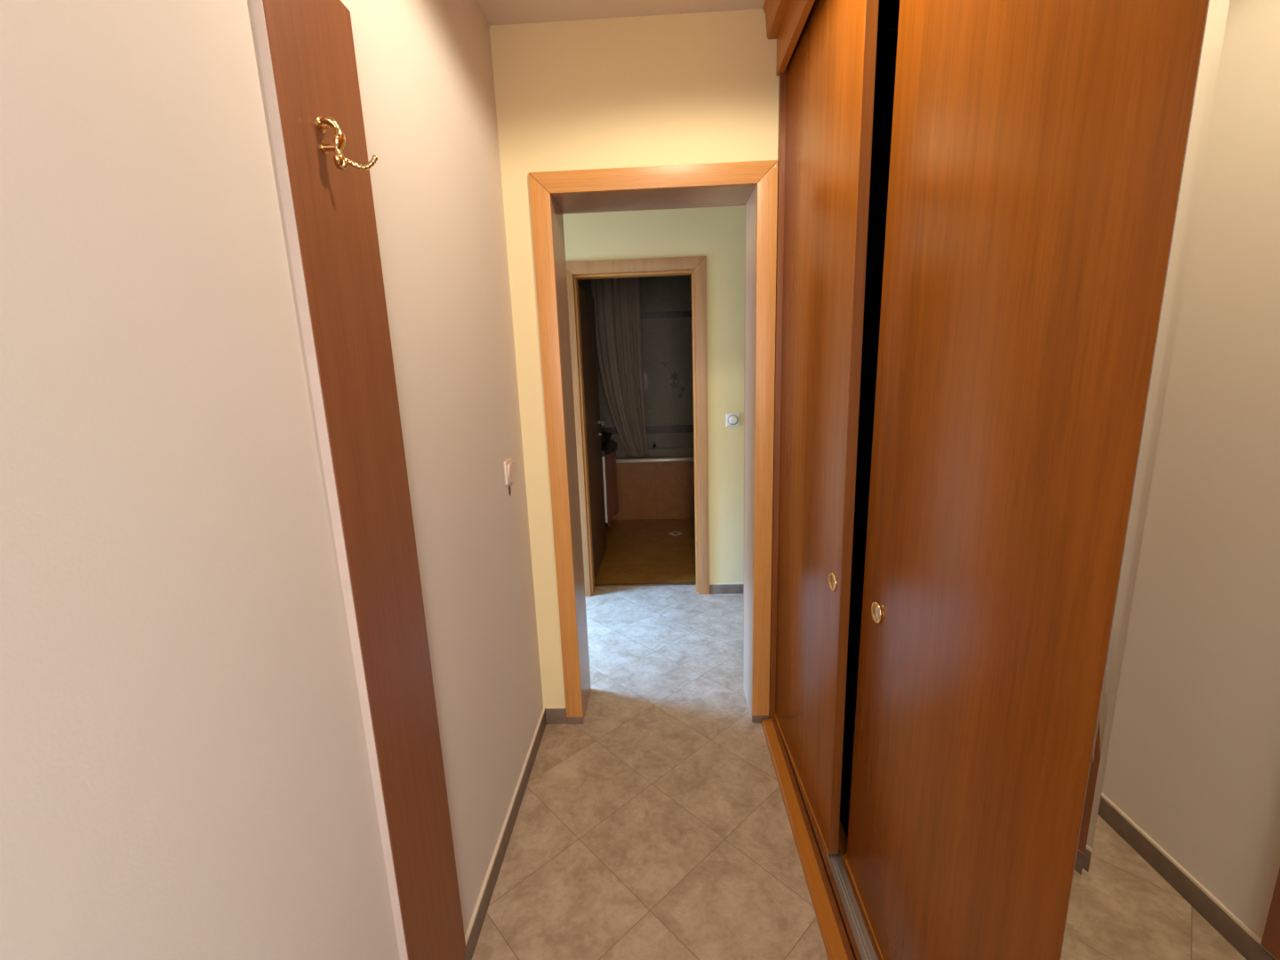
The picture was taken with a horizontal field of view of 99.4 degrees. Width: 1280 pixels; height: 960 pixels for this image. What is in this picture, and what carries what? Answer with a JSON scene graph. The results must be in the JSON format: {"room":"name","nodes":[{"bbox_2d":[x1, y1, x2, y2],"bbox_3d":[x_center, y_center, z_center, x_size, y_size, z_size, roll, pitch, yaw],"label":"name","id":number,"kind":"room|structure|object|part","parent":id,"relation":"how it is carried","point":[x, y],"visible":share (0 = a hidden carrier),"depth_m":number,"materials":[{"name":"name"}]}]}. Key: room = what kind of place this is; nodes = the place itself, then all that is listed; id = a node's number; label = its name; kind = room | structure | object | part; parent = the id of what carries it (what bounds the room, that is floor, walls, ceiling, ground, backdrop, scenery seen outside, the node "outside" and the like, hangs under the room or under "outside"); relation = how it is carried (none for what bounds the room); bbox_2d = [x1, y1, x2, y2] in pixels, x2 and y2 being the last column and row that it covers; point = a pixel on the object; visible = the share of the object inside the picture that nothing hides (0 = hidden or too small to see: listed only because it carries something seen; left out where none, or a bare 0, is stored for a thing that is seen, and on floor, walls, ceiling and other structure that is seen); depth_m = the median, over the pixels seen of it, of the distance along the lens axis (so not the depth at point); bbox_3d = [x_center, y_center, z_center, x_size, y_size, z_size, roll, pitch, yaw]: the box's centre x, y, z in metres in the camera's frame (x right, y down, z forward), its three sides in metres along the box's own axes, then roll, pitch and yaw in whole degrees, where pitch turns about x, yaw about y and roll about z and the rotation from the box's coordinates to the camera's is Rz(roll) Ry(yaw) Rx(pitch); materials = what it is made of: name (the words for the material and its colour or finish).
{"room":"entrance hallway","nodes":[
{"label":"entrance hallway","id":0,"kind":"room"},
{"bbox_2d":[0,0,543,959],"bbox_3d":[-0.587,0.161,0.186,0.150,2.550,3.757,-2,12,2],"label":"wall","id":1,"kind":"structure","parent":0,"point":[185,770],"depth_m":0.63,"materials":[{"name":"beige paint"}]},
{"bbox_2d":[250,0,466,959],"bbox_3d":[-0.434,0.200,1.002,0.084,1.980,0.236,-2,12,2],"label":"board","id":2,"kind":"object","parent":1,"relation":"attached to","point":[306,48],"visible":1,"depth_m":0.92,"materials":[{"name":"brown wood"}]},
{"bbox_3d":[-0.441,-0.501,0.853,0.054,0.024,0.011,-9,14,-31],"label":"arm","id":3,"kind":"part","parent":2,"relation":"part of","materials":[{"name":"gold metal"}]},
{"bbox_2d":[463,707,546,959],"bbox_3d":[-0.464,1.370,0.436,0.010,0.073,3.757,-2,12,2],"label":"baseboard","id":4,"kind":"structure","parent":1,"relation":"attached to","point":[475,927],"depth_m":1.63,"materials":[{"name":"tile"}]},
{"bbox_2d":[504,457,513,485],"bbox_3d":[-0.439,-0.030,1.835,0.017,0.080,0.080,-2,12,2],"label":"light switch","id":5,"kind":"object","parent":1,"relation":"attached to","point":[508,464],"visible":1,"depth_m":1.81,"materials":[{"name":"beige plastic"}]},
{"bbox_2d":[476,0,765,25],"bbox_3d":[-0.343,-1.536,1.735,4.150,0.120,7.800,-2,12,2],"label":"ceiling","id":6,"kind":"structure","parent":0,"point":[495,12],"depth_m":1.70,"materials":[{"name":"paint"}]},
{"bbox_2d":[489,8,779,707],"bbox_3d":[-0.293,-0.254,2.126,3.850,2.550,0.228,-2,12,2],"label":"wall","id":7,"kind":"structure","parent":0,"point":[695,88],"depth_m":1.80,"materials":[{"name":"yellow paint"}]},
{"bbox_2d":[545,706,567,724],"bbox_3d":[-0.350,0.984,2.266,0.085,0.074,0.010,-2,12,2],"label":"baseboard","id":8,"kind":"structure","parent":7,"relation":"attached to","point":[554,715],"depth_m":2.26,"materials":[{"name":"tile"}]},
{"bbox_2d":[528,160,777,724],"bbox_3d":[0.081,-0.046,2.155,0.836,2.105,0.261,-2,12,2],"label":"door frame","id":9,"kind":"structure","parent":7,"relation":"in","point":[752,184],"depth_m":2.00,"materials":[{"name":"brown wood"}]},
{"bbox_3d":[-0.307,-0.028,2.049,0.068,2.068,0.016,-2,12,2],"label":"casing","id":10,"kind":"part","parent":9,"relation":"part of","materials":[{"name":"brown wood"}]},
{"bbox_3d":[-0.297,-0.060,2.292,0.066,2.102,0.016,-2,12,2],"label":"casing","id":11,"kind":"part","parent":9,"relation":"part of","materials":[{"name":"brown wood"}]},
{"bbox_3d":[0.042,-1.018,1.829,0.835,0.068,0.016,-2,12,2],"label":"head casing","id":12,"kind":"part","parent":9,"relation":"part of","materials":[{"name":"brown wood"}]},
{"bbox_3d":[0.051,-1.067,2.067,0.831,0.066,0.016,-2,12,2],"label":"head casing","id":13,"kind":"part","parent":9,"relation":"part of","materials":[{"name":"brown wood"}]},
{"bbox_3d":[0.468,-0.080,2.260,0.066,2.102,0.016,-2,12,2],"label":"casing","id":14,"kind":"part","parent":9,"relation":"part of","materials":[{"name":"brown wood"}]},
{"bbox_3d":[0.460,-0.048,2.017,0.068,2.068,0.016,-2,12,2],"label":"casing","id":15,"kind":"part","parent":9,"relation":"part of","materials":[{"name":"brown wood"}]},
{"bbox_2d":[577,274,693,448],"bbox_3d":[0.063,-1.020,5.739,2.500,2.550,0.150,-2,12,2],"label":"wall","id":16,"kind":"structure","parent":0,"point":[669,340],"depth_m":5.61,"materials":[{"name":"tile"}]},
{"bbox_2d":[642,371,647,391],"bbox_3d":[0.040,-1.029,5.661,0.090,0.200,0.001,-2,12,2],"label":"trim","id":17,"kind":"structure","parent":16,"relation":"attached to","point":[645,378],"depth_m":5.66,"materials":[{"name":"grey"}]},
{"bbox_2d":[600,424,693,434],"bbox_3d":[0.077,-0.532,5.763,2.198,0.080,0.003,-2,12,2],"label":"trim","id":18,"kind":"structure","parent":16,"relation":"attached to","point":[676,428],"depth_m":5.75,"materials":[{"name":"tile"}]},
{"bbox_2d":[640,310,691,319],"bbox_3d":[0.037,-1.673,5.525,2.198,0.065,0.003,-2,12,2],"label":"trim","id":19,"kind":"structure","parent":16,"relation":"attached to","point":[668,314],"depth_m":5.51,"materials":[{"name":"tile"}]},
{"bbox_2d":[662,361,685,398],"bbox_3d":[0.354,-1.038,5.647,0.234,0.384,0.002,-2,12,2],"label":"decor","id":20,"kind":"object","parent":16,"relation":"attached to","point":[674,377],"visible":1,"depth_m":5.65,"materials":[{"name":"grey"}]},
{"bbox_2d":[472,518,828,959],"bbox_3d":[-0.252,1.077,2.280,4.150,0.120,7.800,-2,12,2],"label":"floor","id":21,"kind":"structure","parent":0,"point":[656,826],"depth_m":1.82,"materials":[{"name":"tile"}]},
{"bbox_2d":[610,446,695,519],"bbox_3d":[0.082,0.021,5.523,2.192,0.600,0.691,-2,12,2],"label":"bathtub","id":22,"kind":"object","parent":21,"relation":"on","point":[660,484],"visible":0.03,"depth_m":5.20,"materials":[{"name":"tile"}]},
{"bbox_2d":[616,446,694,463],"bbox_3d":[0.079,-0.058,5.507,2.192,0.440,0.691,-2,12,2],"label":"bathtub rim","id":23,"kind":"object","parent":22,"relation":"in","point":[661,454],"depth_m":5.72,"materials":[{"name":"ceramic"}]},
{"bbox_2d":[668,531,681,535],"bbox_3d":[0.313,0.472,4.791,0.088,0.004,0.088,-13,16,-41],"label":"floor drain","id":24,"kind":"object","parent":21,"relation":"on","point":[675,533],"visible":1,"depth_m":4.78,"materials":[{"name":"metal"}]},
{"bbox_2d":[761,0,1279,959],"bbox_3d":[0.758,-0.008,0.769,0.739,2.550,2.447,-2,12,2],"label":"wardrobe","id":25,"kind":"object","parent":21,"relation":"on","point":[1024,652],"visible":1,"depth_m":0.73,"materials":[{"name":"brown wood"}]},
{"bbox_3d":[0.399,-1.206,0.540,0.104,0.086,2.429,-2,12,2],"label":"crown moulding","id":26,"kind":"part","parent":25,"relation":"part of","materials":[{"name":"brown wood"}]},
{"bbox_3d":[0.548,1.023,1.894,0.004,0.016,0.644,-2,12,1],"label":"rail","id":27,"kind":"part","parent":25,"relation":"part of","materials":[{"name":"brown wood"}]},
{"bbox_3d":[0.474,1.235,1.040,0.040,0.026,2.410,-2,12,2],"label":"board","id":28,"kind":"part","parent":25,"relation":"part of","materials":[{"name":"brown wood"}]},
{"bbox_3d":[0.521,-0.145,1.649,0.026,2.384,0.646,-2,12,1],"label":"door","id":29,"kind":"part","parent":25,"relation":"part of","materials":[{"name":"brown wood"}]},
{"bbox_2d":[830,575,833,588],"bbox_3d":[0.520,0.273,1.460,0.003,0.038,0.038,-2,12,1],"label":"door handle","id":30,"kind":"object","parent":25,"relation":"on","point":[832,580],"depth_m":1.46,"materials":[{"name":"gold metal"}]},
{"bbox_3d":[0.518,0.273,1.460,0.005,0.052,0.052,-2,12,1],"label":"finger pull","id":31,"kind":"part","parent":25,"relation":"part of","materials":[{"name":"gold metal"}]},
{"bbox_3d":[0.823,-0.233,1.961,0.668,2.500,0.018,-2,12,2],"label":"panel","id":32,"kind":"part","parent":25,"relation":"part of","materials":[{"name":"brown wood"}]},
{"bbox_3d":[0.572,1.183,1.127,0.004,0.016,0.859,-2,13,2],"label":"rail","id":33,"kind":"part","parent":25,"relation":"part of","materials":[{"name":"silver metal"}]},
{"bbox_3d":[0.554,0.310,1.270,0.005,0.052,0.052,-2,13,2],"label":"finger pull","id":34,"kind":"part","parent":25,"relation":"part of","materials":[{"name":"gold metal"}]},
{"bbox_2d":[873,604,879,620],"bbox_3d":[0.556,0.310,1.270,0.003,0.038,0.038,-2,13,2],"label":"door handle","id":35,"kind":"object","parent":25,"relation":"on","point":[876,606],"depth_m":1.27,"materials":[{"name":"gold metal"}]},
{"bbox_3d":[0.749,-1.179,0.523,0.654,0.018,2.410,-2,12,2],"label":"panel","id":36,"kind":"part","parent":25,"relation":"part of","materials":[{"name":"black"}]},
{"bbox_3d":[0.543,0.020,0.858,0.024,2.384,0.860,-2,13,2],"label":"door","id":37,"kind":"part","parent":25,"relation":"part of","materials":[{"name":"brown wood"}]},
{"bbox_2d":[1060,0,1279,959],"bbox_3d":[0.459,0.185,0.078,0.007,2.375,0.910,-2,12,1],"label":"mirror","id":38,"kind":"object","parent":25,"relation":"on","point":[1178,855],"depth_m":0.44,"materials":[{"name":"mirror"}]},
{"bbox_2d":[562,205,745,583],"bbox_3d":[-0.248,-0.513,3.357,3.850,2.550,0.160,-2,12,2],"label":"wall","id":39,"kind":"structure","parent":0,"point":[717,234],"depth_m":3.13,"materials":[{"name":"yellow paint"}]},
{"bbox_2d":[565,256,709,596],"bbox_3d":[0.011,-0.349,3.748,0.836,2.053,0.908,-2,12,2],"label":"door","id":40,"kind":"structure","parent":39,"relation":"in","point":[580,303],"depth_m":3.35,"materials":[{"name":"brown wood"}]},
{"bbox_3d":[-0.389,-0.247,3.328,0.068,2.052,0.016,-2,12,2],"label":"casing","id":41,"kind":"part","parent":40,"relation":"part of","materials":[{"name":"brown wood"}]},
{"bbox_3d":[-0.039,-1.229,3.109,0.835,0.068,0.016,-2,12,2],"label":"head casing","id":42,"kind":"part","parent":40,"relation":"part of","materials":[{"name":"brown wood"}]},
{"bbox_3d":[0.378,-0.267,3.296,0.068,2.052,0.016,-2,12,2],"label":"casing","id":43,"kind":"part","parent":40,"relation":"part of","materials":[{"name":"brown wood"}]},
{"bbox_2d":[709,583,743,593],"bbox_3d":[1.080,0.685,3.473,1.269,0.068,0.010,-2,12,2],"label":"baseboard","id":44,"kind":"structure","parent":39,"relation":"attached to","point":[714,588],"depth_m":3.49,"materials":[{"name":"tile"}]},
{"bbox_2d":[726,413,739,426],"bbox_3d":[0.560,-0.361,3.262,0.080,0.080,0.032,-2,12,2],"label":"light switch","id":45,"kind":"object","parent":39,"relation":"attached to","point":[732,420],"visible":1,"depth_m":3.26,"materials":[{"name":"white plastic"}]},
{"bbox_3d":[-1.154,-0.739,4.595,0.150,2.550,2.290,-2,12,2],"label":"wall","id":46,"kind":"structure","parent":0,"visible":0},
{"bbox_2d":[601,440,618,526],"bbox_3d":[-0.611,0.101,4.767,0.865,0.802,0.680,-2,12,2],"label":"vanity cabinet","id":47,"kind":"object","parent":46,"relation":"attached to","point":[609,450],"visible":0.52,"depth_m":4.53,"materials":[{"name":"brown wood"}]},
{"bbox_2d":[601,440,617,455],"bbox_3d":[-0.625,-0.274,4.689,0.865,0.034,0.680,-2,12,2],"label":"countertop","id":48,"kind":"structure","parent":47,"relation":"on","point":[612,445],"depth_m":4.54,"materials":[{"name":"black"}]},
{"bbox_2d":[600,432,612,446],"bbox_3d":[-0.414,-0.342,4.667,0.364,0.092,0.364,-2,12,2],"label":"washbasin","id":49,"kind":"object","parent":48,"relation":"in","point":[605,437],"visible":0.26,"depth_m":4.60,"materials":[{"name":"black"}]},
{"bbox_2d":[591,277,648,456],"bbox_3d":[0.033,-1.102,5.061,2.200,1.784,0.093,-2,12,2],"label":"shower curtain","id":50,"kind":"object","parent":46,"relation":"attached to","point":[617,300],"visible":0.92,"depth_m":5.05,"materials":[{"name":"fabric"}]}
]}

